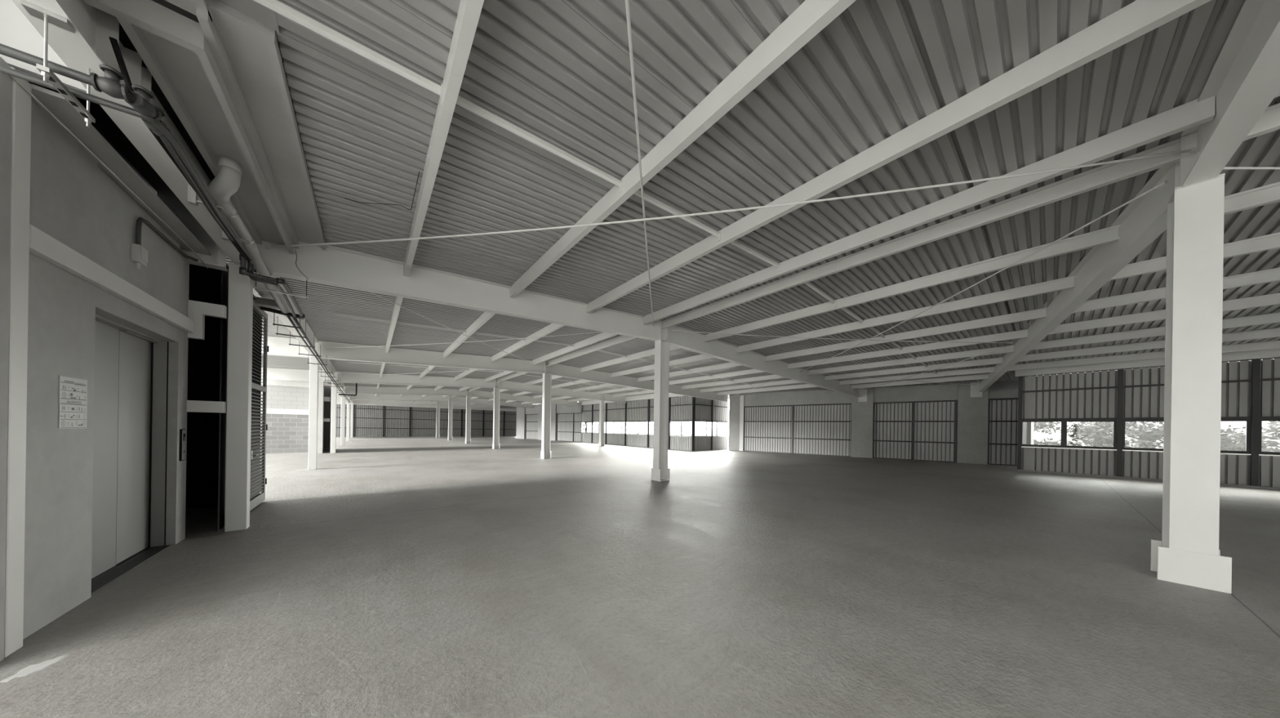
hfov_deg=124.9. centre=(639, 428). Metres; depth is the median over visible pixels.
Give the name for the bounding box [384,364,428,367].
bar
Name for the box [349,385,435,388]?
rod
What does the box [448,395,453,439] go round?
steel column
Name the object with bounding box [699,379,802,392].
ceiling beam
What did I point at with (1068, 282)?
ceiling beam
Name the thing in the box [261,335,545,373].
rafter
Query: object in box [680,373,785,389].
ceiling beam
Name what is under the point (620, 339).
ceiling beam
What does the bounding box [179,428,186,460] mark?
panel
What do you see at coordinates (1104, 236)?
ceiling beam
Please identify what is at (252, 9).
ceiling
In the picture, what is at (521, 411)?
concrete pillar
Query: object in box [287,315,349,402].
pipe
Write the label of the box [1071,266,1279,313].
ceiling beam
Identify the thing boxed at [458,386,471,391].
ceiling beam
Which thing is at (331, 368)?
beam
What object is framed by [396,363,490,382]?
rod
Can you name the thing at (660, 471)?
steel column
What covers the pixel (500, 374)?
ceiling beam
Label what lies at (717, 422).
window
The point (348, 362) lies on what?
bar
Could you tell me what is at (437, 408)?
steel column
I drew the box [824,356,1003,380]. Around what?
ceiling beam
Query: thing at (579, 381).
ceiling beam
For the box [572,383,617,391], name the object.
ceiling beam
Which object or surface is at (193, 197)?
clamp
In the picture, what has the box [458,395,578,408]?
ceiling
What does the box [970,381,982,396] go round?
pad
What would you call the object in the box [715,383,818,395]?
ceiling beam
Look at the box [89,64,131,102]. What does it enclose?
valve
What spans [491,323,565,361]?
ceiling beam
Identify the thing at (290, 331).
hanger
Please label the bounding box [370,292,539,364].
rod
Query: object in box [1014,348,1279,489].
wall
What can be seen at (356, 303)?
ceiling
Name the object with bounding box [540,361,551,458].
steel column
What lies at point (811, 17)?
ceiling beam
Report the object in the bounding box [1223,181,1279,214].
ceiling beam
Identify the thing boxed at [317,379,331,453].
wall
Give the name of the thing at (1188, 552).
steel column
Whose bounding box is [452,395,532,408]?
rafter
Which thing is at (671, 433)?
ground
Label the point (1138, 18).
ceiling beam
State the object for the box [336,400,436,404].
rafter
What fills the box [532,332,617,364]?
ceiling beam
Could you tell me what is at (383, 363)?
ceiling beam
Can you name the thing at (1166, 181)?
rod
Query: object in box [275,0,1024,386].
ceiling
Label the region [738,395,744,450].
trim
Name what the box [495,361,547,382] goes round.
ceiling beam
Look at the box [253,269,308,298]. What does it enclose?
hanger
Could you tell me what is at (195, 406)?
trim
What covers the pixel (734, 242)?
bar
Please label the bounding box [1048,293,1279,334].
ceiling beam
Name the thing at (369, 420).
wall
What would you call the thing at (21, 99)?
boxed column
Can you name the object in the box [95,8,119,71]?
trim
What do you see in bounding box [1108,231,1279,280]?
ceiling beam
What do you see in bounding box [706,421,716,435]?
window
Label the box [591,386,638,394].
ceiling beam
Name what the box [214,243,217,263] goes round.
trim
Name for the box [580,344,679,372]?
ceiling beam
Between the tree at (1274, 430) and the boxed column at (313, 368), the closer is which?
the boxed column at (313, 368)
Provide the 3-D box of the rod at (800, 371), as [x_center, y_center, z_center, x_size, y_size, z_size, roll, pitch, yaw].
[12.724,-2.515,16.819,10.255,0.265,0.044,1,0,-10]
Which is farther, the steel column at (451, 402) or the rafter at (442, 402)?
the rafter at (442, 402)
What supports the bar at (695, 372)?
attached to the ceiling beam at (730, 364)
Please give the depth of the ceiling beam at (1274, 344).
11.87 m
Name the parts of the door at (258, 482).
handle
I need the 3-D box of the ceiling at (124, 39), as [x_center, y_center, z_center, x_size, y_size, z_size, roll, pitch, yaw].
[-4.678,-2.902,3.579,0.125,0.010,3.651,1,0,-39]
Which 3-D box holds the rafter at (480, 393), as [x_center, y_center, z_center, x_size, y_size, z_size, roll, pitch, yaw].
[-11.302,-3.020,34.135,10.965,0.954,0.200,1,0,-39]
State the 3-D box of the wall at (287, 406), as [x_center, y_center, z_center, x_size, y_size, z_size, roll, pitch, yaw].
[-20.511,-1.026,16.857,7.400,4.620,0.350,1,0,-39]
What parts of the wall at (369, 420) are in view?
post, post, post, post, post, post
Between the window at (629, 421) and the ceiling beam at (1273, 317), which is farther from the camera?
the window at (629, 421)
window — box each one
[629,421,638,434]
[669,421,681,435]
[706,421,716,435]
[716,422,727,435]
[1021,420,1064,447]
[1063,419,1117,448]
[1122,418,1251,453]
[1258,418,1279,454]
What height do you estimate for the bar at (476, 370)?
0.163 m
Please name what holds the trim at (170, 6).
attached to the wall at (75, 200)
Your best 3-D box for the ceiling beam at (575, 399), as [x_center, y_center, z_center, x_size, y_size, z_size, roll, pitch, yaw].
[-5.294,-2.985,33.440,0.085,0.225,8.632,1,0,-39]
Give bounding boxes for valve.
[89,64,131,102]
[124,84,162,121]
[141,104,170,137]
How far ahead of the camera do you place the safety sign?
2.79 m
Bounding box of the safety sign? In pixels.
[57,374,87,428]
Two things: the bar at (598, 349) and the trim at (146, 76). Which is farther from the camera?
the bar at (598, 349)
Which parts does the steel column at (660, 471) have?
cap plate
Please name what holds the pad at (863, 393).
attached to the concrete pillar at (862, 412)
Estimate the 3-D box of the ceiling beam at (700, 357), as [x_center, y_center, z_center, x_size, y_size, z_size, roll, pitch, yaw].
[1.022,-3.080,16.265,0.085,0.225,8.632,1,0,-39]
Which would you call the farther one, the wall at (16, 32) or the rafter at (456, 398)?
the rafter at (456, 398)
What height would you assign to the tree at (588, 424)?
5.228 m
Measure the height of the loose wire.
0.102 m
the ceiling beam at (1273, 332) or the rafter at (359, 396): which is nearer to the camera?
the ceiling beam at (1273, 332)
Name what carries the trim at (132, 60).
attached to the wall at (16, 32)
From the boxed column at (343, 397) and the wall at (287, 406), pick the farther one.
the boxed column at (343, 397)
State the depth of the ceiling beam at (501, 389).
29.25 m
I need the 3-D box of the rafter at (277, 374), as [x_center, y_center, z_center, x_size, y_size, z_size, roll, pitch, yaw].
[-14.689,-2.977,20.232,11.245,1.175,0.200,1,0,-39]
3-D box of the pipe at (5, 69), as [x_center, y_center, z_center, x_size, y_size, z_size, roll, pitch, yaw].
[-5.539,-2.237,3.966,1.554,0.301,5.458,1,0,-39]
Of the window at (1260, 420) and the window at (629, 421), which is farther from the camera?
the window at (629, 421)
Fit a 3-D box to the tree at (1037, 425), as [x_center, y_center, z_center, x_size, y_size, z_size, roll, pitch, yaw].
[22.285,-0.244,19.330,3.714,5.288,3.728,1,0,-39]
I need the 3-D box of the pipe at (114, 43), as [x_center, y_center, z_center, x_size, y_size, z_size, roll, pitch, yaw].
[-4.571,-2.439,3.562,0.030,0.286,3.559,1,0,-39]
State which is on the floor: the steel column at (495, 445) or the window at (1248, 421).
the steel column at (495, 445)
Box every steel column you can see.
[435,400,439,437]
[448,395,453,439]
[465,389,471,443]
[492,379,500,448]
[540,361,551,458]
[598,393,604,445]
[651,320,670,481]
[1151,131,1231,593]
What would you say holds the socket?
attached to the drain pipe at (227, 182)
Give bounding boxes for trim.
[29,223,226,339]
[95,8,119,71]
[120,44,142,92]
[141,66,151,102]
[151,0,199,22]
[177,211,227,271]
[186,400,226,413]
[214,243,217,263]
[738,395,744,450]
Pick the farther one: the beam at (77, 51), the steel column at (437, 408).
the steel column at (437, 408)
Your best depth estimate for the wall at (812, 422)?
20.34 m
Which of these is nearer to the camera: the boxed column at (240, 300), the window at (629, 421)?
the boxed column at (240, 300)
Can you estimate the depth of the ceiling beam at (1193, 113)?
4.37 m
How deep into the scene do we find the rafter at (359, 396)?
34.16 m
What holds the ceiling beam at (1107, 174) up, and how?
attached to the steel column at (1188, 552)
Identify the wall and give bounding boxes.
[0,0,86,93]
[0,56,13,661]
[22,81,262,639]
[260,379,331,453]
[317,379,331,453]
[336,404,516,436]
[524,404,537,439]
[555,401,582,441]
[578,392,694,450]
[693,395,729,450]
[740,379,1026,465]
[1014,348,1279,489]
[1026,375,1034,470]
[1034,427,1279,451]
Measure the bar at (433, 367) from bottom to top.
0.165 m
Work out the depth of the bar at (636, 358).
15.63 m
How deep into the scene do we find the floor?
3.12 m
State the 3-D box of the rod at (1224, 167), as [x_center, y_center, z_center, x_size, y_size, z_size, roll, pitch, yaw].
[12.409,-2.746,3.311,11.949,0.252,0.043,1,0,4]
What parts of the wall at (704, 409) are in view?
post, sill, post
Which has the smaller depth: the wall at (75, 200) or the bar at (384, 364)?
the wall at (75, 200)
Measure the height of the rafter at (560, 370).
1.088 m
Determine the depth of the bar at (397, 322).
10.22 m
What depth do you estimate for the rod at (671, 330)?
10.40 m
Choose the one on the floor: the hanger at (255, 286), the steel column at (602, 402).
the steel column at (602, 402)
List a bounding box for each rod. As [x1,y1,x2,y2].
[265,146,1200,248]
[327,331,604,347]
[342,368,482,375]
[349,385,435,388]
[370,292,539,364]
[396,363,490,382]
[625,0,653,326]
[671,329,1013,343]
[800,179,1168,371]
[800,371,976,384]
[864,346,1006,389]
[1222,166,1279,169]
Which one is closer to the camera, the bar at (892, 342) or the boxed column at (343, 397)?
the bar at (892, 342)
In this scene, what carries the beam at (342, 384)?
on the boxed column at (343, 397)
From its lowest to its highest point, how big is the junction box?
0.637 m
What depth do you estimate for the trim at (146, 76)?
2.68 m
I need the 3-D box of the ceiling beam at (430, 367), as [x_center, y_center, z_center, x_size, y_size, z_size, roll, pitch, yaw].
[-11.072,-3.178,17.592,0.085,0.225,8.632,1,0,-39]
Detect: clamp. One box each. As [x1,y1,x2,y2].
[187,184,223,209]
[222,230,249,242]
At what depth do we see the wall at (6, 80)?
2.20 m
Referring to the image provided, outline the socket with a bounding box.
[217,155,242,175]
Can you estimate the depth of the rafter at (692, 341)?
13.29 m
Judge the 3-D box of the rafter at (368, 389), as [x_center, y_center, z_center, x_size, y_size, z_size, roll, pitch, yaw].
[-20.147,-3.061,26.950,11.245,1.175,0.200,1,0,-39]
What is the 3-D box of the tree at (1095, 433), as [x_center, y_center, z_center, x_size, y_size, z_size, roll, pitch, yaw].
[25.789,-0.441,19.021,4.085,5.789,3.856,1,0,-34]
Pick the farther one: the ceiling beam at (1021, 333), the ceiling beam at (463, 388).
the ceiling beam at (463, 388)
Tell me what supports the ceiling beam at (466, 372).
on the rafter at (277, 346)
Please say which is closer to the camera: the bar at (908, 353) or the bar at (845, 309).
the bar at (845, 309)
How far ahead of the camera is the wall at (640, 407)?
29.79 m
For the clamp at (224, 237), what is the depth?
4.12 m
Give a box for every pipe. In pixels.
[0,43,305,318]
[0,63,208,267]
[0,64,296,316]
[108,36,256,271]
[208,155,290,317]
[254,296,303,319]
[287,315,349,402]
[292,316,351,402]
[338,382,357,395]
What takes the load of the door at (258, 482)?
in the wall at (75, 200)
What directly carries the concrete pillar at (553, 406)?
on the floor
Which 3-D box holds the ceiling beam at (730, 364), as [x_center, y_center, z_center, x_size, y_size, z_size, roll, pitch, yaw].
[2.573,-2.991,17.526,0.085,0.225,8.632,1,0,-39]
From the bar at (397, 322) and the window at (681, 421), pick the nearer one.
the bar at (397, 322)
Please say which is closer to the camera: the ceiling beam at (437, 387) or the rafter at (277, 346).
the rafter at (277, 346)
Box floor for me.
[0,435,1279,717]
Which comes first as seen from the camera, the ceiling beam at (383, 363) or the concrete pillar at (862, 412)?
the ceiling beam at (383, 363)
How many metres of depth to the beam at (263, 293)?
8.14 m
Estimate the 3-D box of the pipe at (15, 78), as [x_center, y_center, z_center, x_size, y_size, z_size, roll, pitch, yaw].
[-4.998,-2.292,3.236,0.678,0.125,3.537,1,0,-26]
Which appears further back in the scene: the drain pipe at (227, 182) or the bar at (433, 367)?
the bar at (433, 367)
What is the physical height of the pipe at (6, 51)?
0.312 m
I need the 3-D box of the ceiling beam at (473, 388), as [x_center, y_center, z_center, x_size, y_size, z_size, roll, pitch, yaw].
[-12.972,-3.424,27.198,0.085,0.225,8.632,1,0,-39]
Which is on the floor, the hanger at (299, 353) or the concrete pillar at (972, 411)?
the concrete pillar at (972, 411)
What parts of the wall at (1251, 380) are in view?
post, post, sill, post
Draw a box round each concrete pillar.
[516,406,525,438]
[537,403,556,440]
[728,393,740,450]
[850,386,873,457]
[956,382,988,463]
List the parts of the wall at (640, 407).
post, post, post, sill, post, post, post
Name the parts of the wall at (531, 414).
post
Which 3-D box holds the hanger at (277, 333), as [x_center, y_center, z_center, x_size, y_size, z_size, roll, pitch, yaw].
[-7.794,-2.260,7.478,0.480,0.420,0.024,1,0,-39]
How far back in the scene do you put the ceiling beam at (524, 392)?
31.26 m
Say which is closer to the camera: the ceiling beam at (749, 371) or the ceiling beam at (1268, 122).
the ceiling beam at (1268, 122)
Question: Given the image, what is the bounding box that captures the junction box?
[130,217,198,269]
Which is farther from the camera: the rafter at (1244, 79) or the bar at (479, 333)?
the bar at (479, 333)
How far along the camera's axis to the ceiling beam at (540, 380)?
23.17 m
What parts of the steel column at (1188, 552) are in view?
cap plate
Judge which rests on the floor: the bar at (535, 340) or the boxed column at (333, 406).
the boxed column at (333, 406)
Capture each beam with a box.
[11,0,247,264]
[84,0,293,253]
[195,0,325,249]
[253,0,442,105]
[253,271,319,355]
[318,358,337,381]
[337,382,345,392]
[379,362,385,377]
[385,296,403,352]
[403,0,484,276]
[418,365,434,378]
[434,386,443,390]
[443,311,495,357]
[453,368,477,380]
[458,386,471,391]
[467,386,481,391]
[484,370,514,382]
[490,388,509,394]
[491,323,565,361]
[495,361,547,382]
[510,0,856,297]
[512,391,532,395]
[523,374,562,386]
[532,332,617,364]
[532,394,554,398]
[546,334,635,366]
[551,379,590,388]
[551,395,573,399]
[567,398,589,401]
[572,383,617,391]
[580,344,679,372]
[586,0,1211,313]
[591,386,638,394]
[610,353,714,377]
[611,390,653,396]
[636,361,742,382]
[643,95,1215,324]
[662,137,1180,328]
[668,368,765,384]
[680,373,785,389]
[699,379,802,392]
[702,224,1120,342]
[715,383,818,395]
[736,275,1075,352]
[764,307,1046,361]
[787,328,1027,368]
[807,345,1013,374]
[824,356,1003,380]
[839,366,995,384]
[850,373,988,388]
[1008,340,1279,370]
[1017,327,1279,361]
[1031,312,1279,350]
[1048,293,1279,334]
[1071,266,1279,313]
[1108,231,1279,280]
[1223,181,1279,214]
[1243,102,1279,141]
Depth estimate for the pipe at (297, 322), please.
9.05 m
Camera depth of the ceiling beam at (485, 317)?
10.45 m
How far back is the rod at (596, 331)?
11.11 m
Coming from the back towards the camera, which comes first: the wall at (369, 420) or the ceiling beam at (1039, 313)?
the wall at (369, 420)
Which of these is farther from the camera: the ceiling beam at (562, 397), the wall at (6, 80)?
the ceiling beam at (562, 397)
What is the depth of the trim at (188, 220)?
4.67 m
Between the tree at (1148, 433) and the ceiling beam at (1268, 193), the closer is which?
the ceiling beam at (1268, 193)
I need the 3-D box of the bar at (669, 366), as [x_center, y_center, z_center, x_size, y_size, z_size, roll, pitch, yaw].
[1.803,-3.038,16.888,1.915,0.180,0.060,1,0,-39]
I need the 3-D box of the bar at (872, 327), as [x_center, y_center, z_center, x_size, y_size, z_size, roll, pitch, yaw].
[7.212,-2.954,10.229,1.915,0.180,0.060,1,0,-39]
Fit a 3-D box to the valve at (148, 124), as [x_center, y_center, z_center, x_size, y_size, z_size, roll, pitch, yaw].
[-3.413,-2.173,2.354,0.100,0.160,0.126,1,0,-39]
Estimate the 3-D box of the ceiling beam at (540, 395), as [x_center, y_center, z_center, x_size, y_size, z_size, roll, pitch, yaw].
[-8.342,-3.159,30.962,0.085,0.225,8.632,1,0,-39]
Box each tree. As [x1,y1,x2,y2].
[581,422,596,431]
[1033,422,1070,444]
[1047,421,1147,446]
[1124,421,1279,451]
[1228,421,1279,450]
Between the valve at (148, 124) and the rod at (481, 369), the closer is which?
the valve at (148, 124)
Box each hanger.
[20,0,95,127]
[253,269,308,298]
[272,318,301,328]
[275,320,306,338]
[288,330,315,347]
[297,344,321,356]
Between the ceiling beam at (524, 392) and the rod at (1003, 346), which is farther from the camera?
the ceiling beam at (524, 392)
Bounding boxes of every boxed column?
[4,66,31,657]
[224,262,253,531]
[307,355,318,469]
[330,381,337,453]
[340,392,345,444]
[346,399,350,440]
[350,403,353,437]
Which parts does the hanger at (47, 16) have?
threaded rod, threaded rod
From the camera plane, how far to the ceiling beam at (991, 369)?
16.17 m
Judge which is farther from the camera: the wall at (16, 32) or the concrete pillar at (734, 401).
the concrete pillar at (734, 401)
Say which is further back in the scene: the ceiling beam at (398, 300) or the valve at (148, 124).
the ceiling beam at (398, 300)
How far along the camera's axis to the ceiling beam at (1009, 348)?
13.27 m
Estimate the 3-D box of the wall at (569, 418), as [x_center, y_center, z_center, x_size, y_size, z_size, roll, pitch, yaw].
[-8.270,-0.757,38.850,4.356,4.460,0.230,1,0,38]
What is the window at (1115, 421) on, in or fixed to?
in the wall at (1251, 380)
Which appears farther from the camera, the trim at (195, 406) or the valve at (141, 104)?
the trim at (195, 406)
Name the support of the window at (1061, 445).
in the wall at (1251, 380)
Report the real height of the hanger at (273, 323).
0.420 m
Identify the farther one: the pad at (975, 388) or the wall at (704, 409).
the wall at (704, 409)
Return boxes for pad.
[857,387,866,401]
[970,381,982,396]
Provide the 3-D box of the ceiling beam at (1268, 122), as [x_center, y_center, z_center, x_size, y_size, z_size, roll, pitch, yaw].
[8.858,-3.088,0.325,0.085,0.225,8.631,1,0,-39]
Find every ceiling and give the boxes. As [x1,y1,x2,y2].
[119,22,249,232]
[140,0,1025,395]
[217,0,279,31]
[226,255,349,342]
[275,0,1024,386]
[353,360,653,401]
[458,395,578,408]
[907,0,1279,363]
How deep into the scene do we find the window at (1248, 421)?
11.08 m
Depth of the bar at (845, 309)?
9.13 m
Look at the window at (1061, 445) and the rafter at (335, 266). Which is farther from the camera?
the window at (1061, 445)
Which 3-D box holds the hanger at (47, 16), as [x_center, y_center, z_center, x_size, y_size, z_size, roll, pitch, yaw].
[-3.554,-2.210,2.084,0.140,0.390,0.440,1,0,-39]
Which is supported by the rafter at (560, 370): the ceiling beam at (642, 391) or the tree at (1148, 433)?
the ceiling beam at (642, 391)
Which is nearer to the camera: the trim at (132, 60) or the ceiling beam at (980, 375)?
the trim at (132, 60)
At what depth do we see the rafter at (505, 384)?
26.97 m
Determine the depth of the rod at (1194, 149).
4.11 m
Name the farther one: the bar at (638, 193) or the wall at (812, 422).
the wall at (812, 422)
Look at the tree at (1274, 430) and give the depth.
14.97 m
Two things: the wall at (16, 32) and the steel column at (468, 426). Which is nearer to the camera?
the wall at (16, 32)
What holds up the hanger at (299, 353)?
hanging from the beam at (263, 293)
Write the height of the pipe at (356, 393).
1.239 m
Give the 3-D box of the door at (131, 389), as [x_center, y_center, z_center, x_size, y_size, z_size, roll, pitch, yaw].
[-5.644,0.163,3.534,0.380,2.700,2.000,1,0,-39]
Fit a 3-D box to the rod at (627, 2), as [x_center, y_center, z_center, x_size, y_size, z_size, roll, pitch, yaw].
[0.052,-2.900,4.313,0.043,0.445,11.497,1,0,3]
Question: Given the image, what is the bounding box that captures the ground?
[622,432,1159,448]
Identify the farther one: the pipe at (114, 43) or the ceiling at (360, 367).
the ceiling at (360, 367)
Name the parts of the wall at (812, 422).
post, post, post, post, post, post, post, post, frame rail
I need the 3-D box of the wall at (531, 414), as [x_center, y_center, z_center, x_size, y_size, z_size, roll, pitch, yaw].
[-13.929,-0.844,43.309,2.983,4.460,0.230,1,0,38]
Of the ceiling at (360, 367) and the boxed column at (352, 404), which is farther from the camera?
the boxed column at (352, 404)
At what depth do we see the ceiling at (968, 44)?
3.50 m
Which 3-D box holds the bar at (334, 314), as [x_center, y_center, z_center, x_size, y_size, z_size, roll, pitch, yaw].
[-7.636,-3.038,9.220,1.235,0.140,0.060,1,0,-39]
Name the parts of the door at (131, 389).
panel, sill, panel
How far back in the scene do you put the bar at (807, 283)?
7.84 m
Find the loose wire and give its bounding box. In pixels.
[344,171,419,209]
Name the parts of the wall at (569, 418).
post, frame rail, post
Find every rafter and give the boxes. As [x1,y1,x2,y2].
[253,239,661,340]
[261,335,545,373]
[261,367,495,387]
[324,384,466,395]
[336,393,449,400]
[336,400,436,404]
[440,400,493,408]
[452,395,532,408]
[471,390,577,406]
[499,380,626,403]
[551,363,728,401]
[667,324,861,397]
[978,163,1174,391]
[1181,0,1279,186]
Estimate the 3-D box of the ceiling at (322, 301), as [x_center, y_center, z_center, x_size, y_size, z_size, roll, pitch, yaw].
[-9.017,-3.063,8.396,2.320,0.162,8.195,1,0,-39]
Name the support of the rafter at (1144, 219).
attached to the steel column at (1188, 552)
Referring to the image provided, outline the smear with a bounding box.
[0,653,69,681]
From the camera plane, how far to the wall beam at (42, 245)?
3.18 m
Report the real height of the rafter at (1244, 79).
1.021 m
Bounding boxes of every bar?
[333,313,391,323]
[348,361,382,366]
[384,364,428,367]
[395,321,466,334]
[433,367,469,369]
[456,95,622,193]
[472,332,525,342]
[475,369,504,373]
[534,340,573,347]
[596,349,628,359]
[633,190,720,241]
[635,358,654,363]
[669,365,688,372]
[695,372,712,377]
[728,240,781,271]
[804,281,836,306]
[841,307,864,325]
[868,326,886,340]
[890,341,903,351]
[906,352,916,361]
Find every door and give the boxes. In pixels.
[91,314,171,593]
[217,270,268,530]

